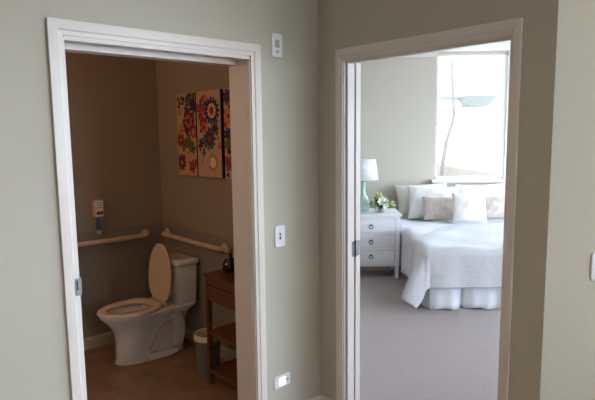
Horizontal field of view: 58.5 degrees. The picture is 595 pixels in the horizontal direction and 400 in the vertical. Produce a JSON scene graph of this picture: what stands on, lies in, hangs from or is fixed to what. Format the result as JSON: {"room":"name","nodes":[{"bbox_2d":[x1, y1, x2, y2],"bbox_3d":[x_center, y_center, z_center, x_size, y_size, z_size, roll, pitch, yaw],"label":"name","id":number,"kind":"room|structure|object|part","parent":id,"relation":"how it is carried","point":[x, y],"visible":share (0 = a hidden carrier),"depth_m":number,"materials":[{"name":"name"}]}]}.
{"room":"hallway","nodes":[
{"label":"hallway","id":0,"kind":"room"},
{"bbox_2d":[65,52,162,232],"bbox_3d":[-2.077,-0.113,3.696,2.400,2.660,0.121,-7,9,-41],"label":"wall","id":1,"kind":"structure","parent":0,"point":[112,100],"depth_m":4.16,"materials":[{"name":"beige paint"}]},
{"bbox_2d":[92,200,103,233],"bbox_3d":[-1.534,0.133,4.094,0.066,0.265,0.054,-7,9,-41],"label":"station","id":2,"kind":"object","parent":1,"relation":"attached to","point":[97,205],"visible":1,"depth_m":4.07,"materials":[{"name":"beige plastic"}]},
{"bbox_3d":[-1.538,0.180,4.103,0.038,0.106,0.016,-7,9,-41],"label":"pull cord","id":3,"kind":"part","parent":2,"relation":"part of","materials":[{"name":"blue plastic"}]},
{"bbox_3d":[-1.518,0.066,4.068,0.060,0.120,0.003,-7,9,-41],"label":"plate","id":4,"kind":"part","parent":2,"relation":"part of","materials":[{"name":"white plastic"}]},
{"bbox_2d":[83,331,114,350],"bbox_3d":[-2.017,1.166,3.805,2.400,0.095,0.014,-7,9,-41],"label":"baseboard","id":5,"kind":"structure","parent":1,"relation":"attached to","point":[106,338],"depth_m":4.19,"materials":[{"name":"beige wood"}]},
{"bbox_2d":[77,229,149,246],"bbox_3d":[-1.583,0.326,4.054,1.010,0.080,0.069,-7,9,-41],"label":"grab bar","id":6,"kind":"object","parent":1,"relation":"attached to","point":[145,233],"visible":0.55,"depth_m":4.16,"materials":[{"name":"beige metal"}]},
{"bbox_2d":[77,222,236,352],"bbox_3d":[-1.455,0.781,3.114,2.396,0.835,1.722,-7,9,-41],"label":"wainscoting","id":7,"kind":"structure","parent":1,"relation":"attached to","point":[109,273],"depth_m":4.18,"materials":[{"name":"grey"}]},
{"bbox_2d":[0,0,320,399],"bbox_3d":[-1.426,0.118,1.782,4.000,2.660,0.179,-7,9,-41],"label":"wall","id":8,"kind":"structure","parent":0,"point":[34,357],"depth_m":2.23,"materials":[{"name":"beige paint"}]},
{"bbox_2d":[75,277,81,295],"bbox_3d":[-0.901,0.351,2.169,0.022,0.070,0.047,-7,9,-41],"label":"strike plate","id":9,"kind":"object","parent":8,"relation":"attached to","point":[78,281],"visible":0.92,"depth_m":2.15,"materials":[{"name":"silver metal"}]},
{"bbox_2d":[46,17,267,399],"bbox_3d":[-0.555,0.308,2.457,1.012,2.096,0.015,-7,9,-41],"label":"trim","id":10,"kind":"structure","parent":8,"relation":"attached to","point":[56,28],"depth_m":2.17,"materials":[{"name":"white wood"}]},
{"bbox_2d":[63,35,256,399],"bbox_3d":[-0.618,0.328,2.532,0.900,2.040,0.178,-7,9,-41],"label":"trim","id":11,"kind":"structure","parent":8,"relation":"attached to","point":[239,65],"depth_m":2.76,"materials":[{"name":"white wood"}]},
{"bbox_2d":[271,33,281,57],"bbox_3d":[-0.105,-0.798,2.740,0.072,0.118,0.009,-7,9,-41],"label":"plate","id":12,"kind":"object","parent":8,"relation":"attached to","point":[276,39],"visible":1,"depth_m":2.73,"materials":[{"name":"white plastic"}]},
{"bbox_2d":[274,225,284,247],"bbox_3d":[-0.091,0.196,2.860,0.072,0.118,0.018,-7,9,-41],"label":"light switch","id":13,"kind":"object","parent":8,"relation":"attached to","point":[279,231],"visible":1,"depth_m":2.86,"materials":[{"name":"white plastic"}]},
{"bbox_2d":[274,372,289,389],"bbox_3d":[-0.084,1.010,2.964,0.118,0.072,0.010,-7,9,-41],"label":"outlet","id":14,"kind":"object","parent":8,"relation":"attached to","point":[282,380],"visible":1,"depth_m":2.96,"materials":[{"name":"white plastic"}]},
{"bbox_2d":[310,395,320,399],"bbox_3d":[-0.011,1.236,3.053,0.416,0.095,0.015,-7,9,-42],"label":"baseboard","id":15,"kind":"structure","parent":8,"relation":"attached to","point":[319,396],"depth_m":3.16,"materials":[{"name":"white"}]},
{"bbox_2d":[84,265,500,399],"bbox_3d":[1.354,1.131,4.400,8.802,0.060,5.720,-1,7,0],"label":"floor","id":16,"kind":"structure","parent":0,"point":[407,352],"depth_m":3.87,"materials":[{"name":"beige carpet"}]},
{"bbox_2d":[97,243,198,365],"bbox_3d":[-1.129,0.758,3.979,0.743,0.841,0.380,-7,9,-41],"label":"toilet","id":17,"kind":"object","parent":16,"relation":"on","point":[145,330],"visible":1,"depth_m":3.97,"materials":[{"name":"white ceramic"}]},
{"bbox_3d":[-1.235,0.793,3.888,0.457,0.023,0.380,-7,9,-41],"label":"seat","id":18,"kind":"part","parent":17,"relation":"part of","materials":[{"name":"beige plastic"}]},
{"bbox_3d":[-1.044,0.548,4.032,0.052,0.442,0.346,-7,9,-41],"label":"lid","id":19,"kind":"part","parent":17,"relation":"part of","materials":[{"name":"beige plastic"}]},
{"bbox_3d":[-0.932,0.632,4.142,0.194,0.315,0.332,-7,9,-41],"label":"tank","id":20,"kind":"part","parent":17,"relation":"part of","materials":[{"name":"white ceramic"}]},
{"bbox_3d":[-0.934,0.455,4.120,0.212,0.044,0.356,-7,9,-41],"label":"tank lid","id":21,"kind":"part","parent":17,"relation":"part of","materials":[{"name":"white ceramic"}]},
{"bbox_2d":[194,327,220,377],"bbox_3d":[-0.620,1.062,3.689,0.193,0.298,0.193,-7,9,-41],"label":"waste bin","id":22,"kind":"object","parent":16,"relation":"on","point":[200,335],"visible":0.52,"depth_m":3.63,"materials":[{"name":"grey plastic"}]},
{"bbox_2d":[203,269,236,387],"bbox_3d":[-0.351,0.858,3.443,0.298,0.757,0.456,-7,9,-41],"label":"wooden stand","id":23,"kind":"object","parent":16,"relation":"on","point":[219,284],"visible":0.34,"depth_m":3.45,"materials":[{"name":"red wood"}]},
{"bbox_3d":[-0.581,0.863,3.513,0.030,0.735,0.030,-7,9,-41],"label":"leg","id":24,"kind":"part","parent":23,"relation":"part of","materials":[{"name":"red wood"}]},
{"bbox_3d":[-0.454,0.616,3.322,0.015,0.094,0.376,-7,9,-41],"label":"drawer","id":25,"kind":"part","parent":23,"relation":"part of","materials":[{"name":"red wood"}]},
{"bbox_2d":[210,322,235,346],"bbox_3d":[-0.347,0.879,3.448,0.282,0.023,0.432,-7,9,-41],"label":"shelf","id":26,"kind":"object","parent":23,"relation":"attached to","point":[226,333],"depth_m":3.47,"materials":[{"name":"red wood"}]},
{"bbox_2d":[211,358,236,387],"bbox_3d":[-0.344,1.141,3.481,0.282,0.030,0.432,-7,9,-41],"label":"shelf","id":27,"kind":"object","parent":23,"relation":"attached to","point":[226,371],"depth_m":3.49,"materials":[{"name":"red wood"}]},
{"bbox_2d":[222,248,233,272],"bbox_3d":[-0.440,0.391,3.478,0.116,0.162,0.116,-7,9,-41],"label":"glass bottle","id":28,"kind":"object","parent":23,"relation":"on","point":[228,263],"visible":0.87,"depth_m":3.44,"materials":[{"name":"black glass"}]},
{"bbox_2d":[360,208,401,277],"bbox_3d":[0.841,0.502,6.253,0.690,0.743,0.506,0,7,2],"label":"nightstand","id":29,"kind":"object","parent":16,"relation":"on","point":[379,230],"visible":0.7,"depth_m":6.02,"materials":[{"name":"white wood"}]},
{"bbox_2d":[360,158,377,211],"bbox_3d":[0.769,-0.177,6.214,0.352,0.615,0.352,0,7,2],"label":"table lamp","id":30,"kind":"object","parent":29,"relation":"on","point":[368,168],"visible":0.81,"depth_m":6.07,"materials":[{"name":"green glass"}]},
{"bbox_3d":[0.767,-0.360,6.191,0.352,0.240,0.352,0,7,2],"label":"lamp shade","id":31,"kind":"part","parent":30,"relation":"part of","materials":[{"name":"white fabric"}]},
{"bbox_3d":[0.831,0.292,6.004,0.540,0.145,0.020,0,7,2],"label":"drawer","id":32,"kind":"part","parent":29,"relation":"part of","materials":[{"name":"white wood"}]},
{"bbox_3d":[0.833,0.468,6.026,0.540,0.150,0.020,0,7,2],"label":"drawer","id":33,"kind":"part","parent":29,"relation":"part of","materials":[{"name":"white wood"}]},
{"bbox_3d":[0.835,0.637,6.047,0.540,0.130,0.020,0,7,2],"label":"drawer","id":34,"kind":"part","parent":29,"relation":"part of","materials":[{"name":"white wood"}]},
{"bbox_2d":[368,192,394,210],"bbox_3d":[0.956,0.021,6.118,0.300,0.241,0.232,-3,8,-20],"label":"flower arrangement","id":35,"kind":"object","parent":29,"relation":"on","point":[381,202],"visible":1,"depth_m":6.07,"materials":[{"name":"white plant"}]},
{"bbox_3d":[1.134,0.538,6.043,0.050,0.716,0.050,0,7,2],"label":"leg","id":36,"kind":"part","parent":29,"relation":"part of","materials":[{"name":"white wood"}]},
{"bbox_2d":[399,219,503,309],"bbox_3d":[1.949,0.630,5.893,1.491,0.544,2.063,0,7,2],"label":"bed","id":37,"kind":"object","parent":16,"relation":"on","point":[485,298],"visible":0.12,"depth_m":4.95,"materials":[{"name":"white fabric"}]},
{"bbox_2d":[394,183,446,219],"bbox_3d":[1.596,0.015,6.786,0.699,0.480,0.213,-1,7,-2],"label":"bed pillow","id":38,"kind":"object","parent":37,"relation":"on","point":[402,190],"visible":0.38,"depth_m":6.75,"materials":[{"name":"white fabric"}]},
{"bbox_2d":[407,185,459,218],"bbox_3d":[1.689,0.034,6.583,0.668,0.435,0.240,0,7,4],"label":"bed pillow","id":39,"kind":"object","parent":37,"relation":"on","point":[416,206],"visible":0.61,"depth_m":6.54,"materials":[{"name":"white fabric"}]},
{"bbox_2d":[399,219,503,308],"bbox_3d":[1.944,0.602,5.660,1.928,0.564,1.772,0,7,2],"label":"comforter","id":40,"kind":"object","parent":37,"relation":"on","point":[433,254],"visible":0.53,"depth_m":4.87,"materials":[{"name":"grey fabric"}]},
{"bbox_2d":[422,196,452,219],"bbox_3d":[1.723,0.099,6.385,0.422,0.278,0.175,0,7,5],"label":"cushion","id":41,"kind":"object","parent":40,"relation":"on","point":[435,208],"visible":0.79,"depth_m":6.34,"materials":[{"name":"beige fabric"}]},
{"bbox_2d":[452,192,487,223],"bbox_3d":[2.006,0.089,6.195,0.416,0.357,0.190,-1,7,-1],"label":"cushion","id":42,"kind":"object","parent":40,"relation":"on","point":[467,207],"visible":1,"depth_m":6.14,"materials":[{"name":"white fabric"}]},
{"bbox_2d":[485,195,504,218],"bbox_3d":[2.345,0.086,6.425,0.427,0.278,0.172,-1,7,-5],"label":"cushion","id":43,"kind":"object","parent":40,"relation":"on","point":[495,205],"visible":0.42,"depth_m":6.37,"materials":[{"name":"white fabric"}]},
{"bbox_3d":[1.952,0.477,5.918,1.315,0.248,1.970,0,7,2],"label":"mattress","id":44,"kind":"part","parent":37,"relation":"part of","materials":[{"name":"white fabric"}]},
{"bbox_2d":[454,183,504,195],"bbox_3d":[2.354,0.014,6.721,0.718,0.455,0.238,0,7,5],"label":"bed pillow","id":45,"kind":"object","parent":37,"relation":"on","point":[493,189],"visible":0.27,"depth_m":6.68,"materials":[{"name":"white fabric"}]},
{"bbox_2d":[156,0,558,399],"bbox_3d":[-0.090,-0.090,3.333,0.087,2.660,3.311,-7,9,-41],"label":"wall","id":46,"kind":"structure","parent":0,"point":[342,24],"depth_m":2.52,"materials":[{"name":"beige paint"}]},
{"bbox_2d":[176,92,198,175],"bbox_3d":[-0.824,-0.494,4.011,0.034,0.612,0.270,-7,9,-41],"label":"floral canvas","id":47,"kind":"object","parent":46,"relation":"attached to","point":[186,102],"visible":1,"depth_m":3.99,"materials":[{"name":"fabric"}]},
{"bbox_2d":[161,228,227,253],"bbox_3d":[-0.824,0.313,4.086,0.069,0.080,0.925,-7,9,-41],"label":"grab bar","id":48,"kind":"object","parent":46,"relation":"attached to","point":[224,248],"visible":1,"depth_m":3.96,"materials":[{"name":"beige metal"}]},
{"bbox_2d":[184,326,236,360],"bbox_3d":[-0.562,1.130,3.957,0.014,0.095,1.722,-7,9,-41],"label":"baseboard","id":49,"kind":"structure","parent":46,"relation":"attached to","point":[227,354],"depth_m":3.94,"materials":[{"name":"beige wood"}]},
{"bbox_2d":[196,89,225,178],"bbox_3d":[-0.619,-0.468,3.783,0.034,0.612,0.312,-7,9,-41],"label":"floral canvas","id":50,"kind":"object","parent":46,"relation":"attached to","point":[209,104],"visible":1,"depth_m":3.75,"materials":[{"name":"fabric"}]},
{"bbox_2d":[223,88,231,178],"bbox_3d":[-0.399,-0.440,3.538,0.034,0.612,0.270,-7,9,-41],"label":"floral canvas","id":51,"kind":"object","parent":46,"relation":"attached to","point":[226,93],"visible":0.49,"depth_m":3.60,"materials":[{"name":"fabric"}]},
{"bbox_2d":[352,63,360,399],"bbox_3d":[0.056,0.218,3.345,0.143,2.018,0.904,-7,9,-41],"label":"door","id":52,"kind":"structure","parent":46,"relation":"in","point":[357,66],"depth_m":2.99,"materials":[{"name":"white wood"}]},
{"bbox_3d":[0.329,0.274,2.994,0.076,0.092,0.011,-7,9,-41],"label":"door hinge","id":53,"kind":"part","parent":52,"relation":"part of","materials":[{"name":"silver metal"}]},
{"bbox_2d":[335,17,522,399],"bbox_3d":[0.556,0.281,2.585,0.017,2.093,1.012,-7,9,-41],"label":"trim","id":54,"kind":"structure","parent":46,"relation":"attached to","point":[513,27],"depth_m":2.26,"materials":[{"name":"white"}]},
{"bbox_2d":[360,51,507,219],"bbox_3d":[2.137,-0.562,6.916,7.000,2.660,0.140,0,7,2],"label":"wall","id":55,"kind":"structure","parent":0,"point":[398,95],"depth_m":6.82,"materials":[{"name":"beige paint"}]},
{"bbox_2d":[395,50,509,57],"bbox_3d":[2.119,-1.839,6.672,7.000,0.065,0.036,0,7,2],"label":"trim","id":56,"kind":"structure","parent":55,"relation":"attached to","point":[431,54],"depth_m":6.67,"materials":[{"name":"white wood"}]},
{"bbox_2d":[430,53,509,186],"bbox_3d":[2.218,-1.025,6.785,1.005,1.710,0.200,0,7,2],"label":"window","id":57,"kind":"structure","parent":55,"relation":"in","point":[450,180],"depth_m":6.79,"materials":[{"name":"white wood"}]},
{"bbox_3d":[2.226,-0.218,6.835,1.005,0.095,0.100,0,7,2],"label":"sill","id":58,"kind":"part","parent":57,"relation":"part of","materials":[{"name":"white"}]},
{"bbox_3d":[2.668,-1.075,6.758,0.030,1.615,0.012,0,7,2],"label":"casing","id":59,"kind":"part","parent":57,"relation":"part of","materials":[{"name":"white wood"}]},
{"bbox_2d":[438,41,510,51],"bbox_3d":[0.597,-1.275,1.611,10.669,0.100,11.103,-1,7,0],"label":"ceiling","id":60,"kind":"structure","parent":0,"point":[503,46],"depth_m":6.46,"materials":[{"name":"white paint"}]},
{"bbox_2d":[540,0,594,399],"bbox_3d":[3.230,0.029,2.063,4.488,2.660,0.120,0,7,2],"label":"wall","id":61,"kind":"structure","parent":0,"point":[568,346],"depth_m":2.08,"materials":[{"name":"beige paint"}]},
{"bbox_2d":[590,252,594,280],"bbox_3d":[1.196,0.264,2.091,0.072,0.116,0.018,0,7,2],"label":"light switch","id":62,"kind":"object","parent":61,"relation":"attached to","point":[592,267],"visible":1,"depth_m":2.10,"materials":[{"name":"white plastic"}]},
{"label":"outside","id":63,"kind":"structure","parent":0,"visible":0},
{"bbox_3d":[5.009,0.768,10.180,90.000,0.150,100.000,-1,7,0],"label":"ground","id":64,"kind":"structure","parent":63,"visible":0},
{"bbox_2d":[437,57,455,175],"bbox_3d":[2.438,-1.234,8.890,0.815,4.203,0.209,0,7,9],"label":"bare tree","id":65,"kind":"object","parent":64,"relation":"on","point":[443,157],"visible":0.57,"depth_m":8.81,"materials":[{"name":"grey plant"}]},
{"bbox_2d":[436,162,497,175],"bbox_3d":[3.979,-0.236,10.928,5.600,1.680,3.000,0,7,2],"label":"bank","id":66,"kind":"object","parent":64,"relation":"on","point":[450,169],"visible":0.09,"depth_m":9.42,"materials":[{"name":"soil"}]},
{"bbox_2d":[437,56,501,171],"bbox_3d":[2.712,-3.053,15.383,14.000,6.200,6.550,0,7,2],"label":"sky","id":67,"kind":"structure","parent":64,"relation":"on","point":[473,142],"depth_m":12.69,"materials":[{"name":"white"}]}
]}

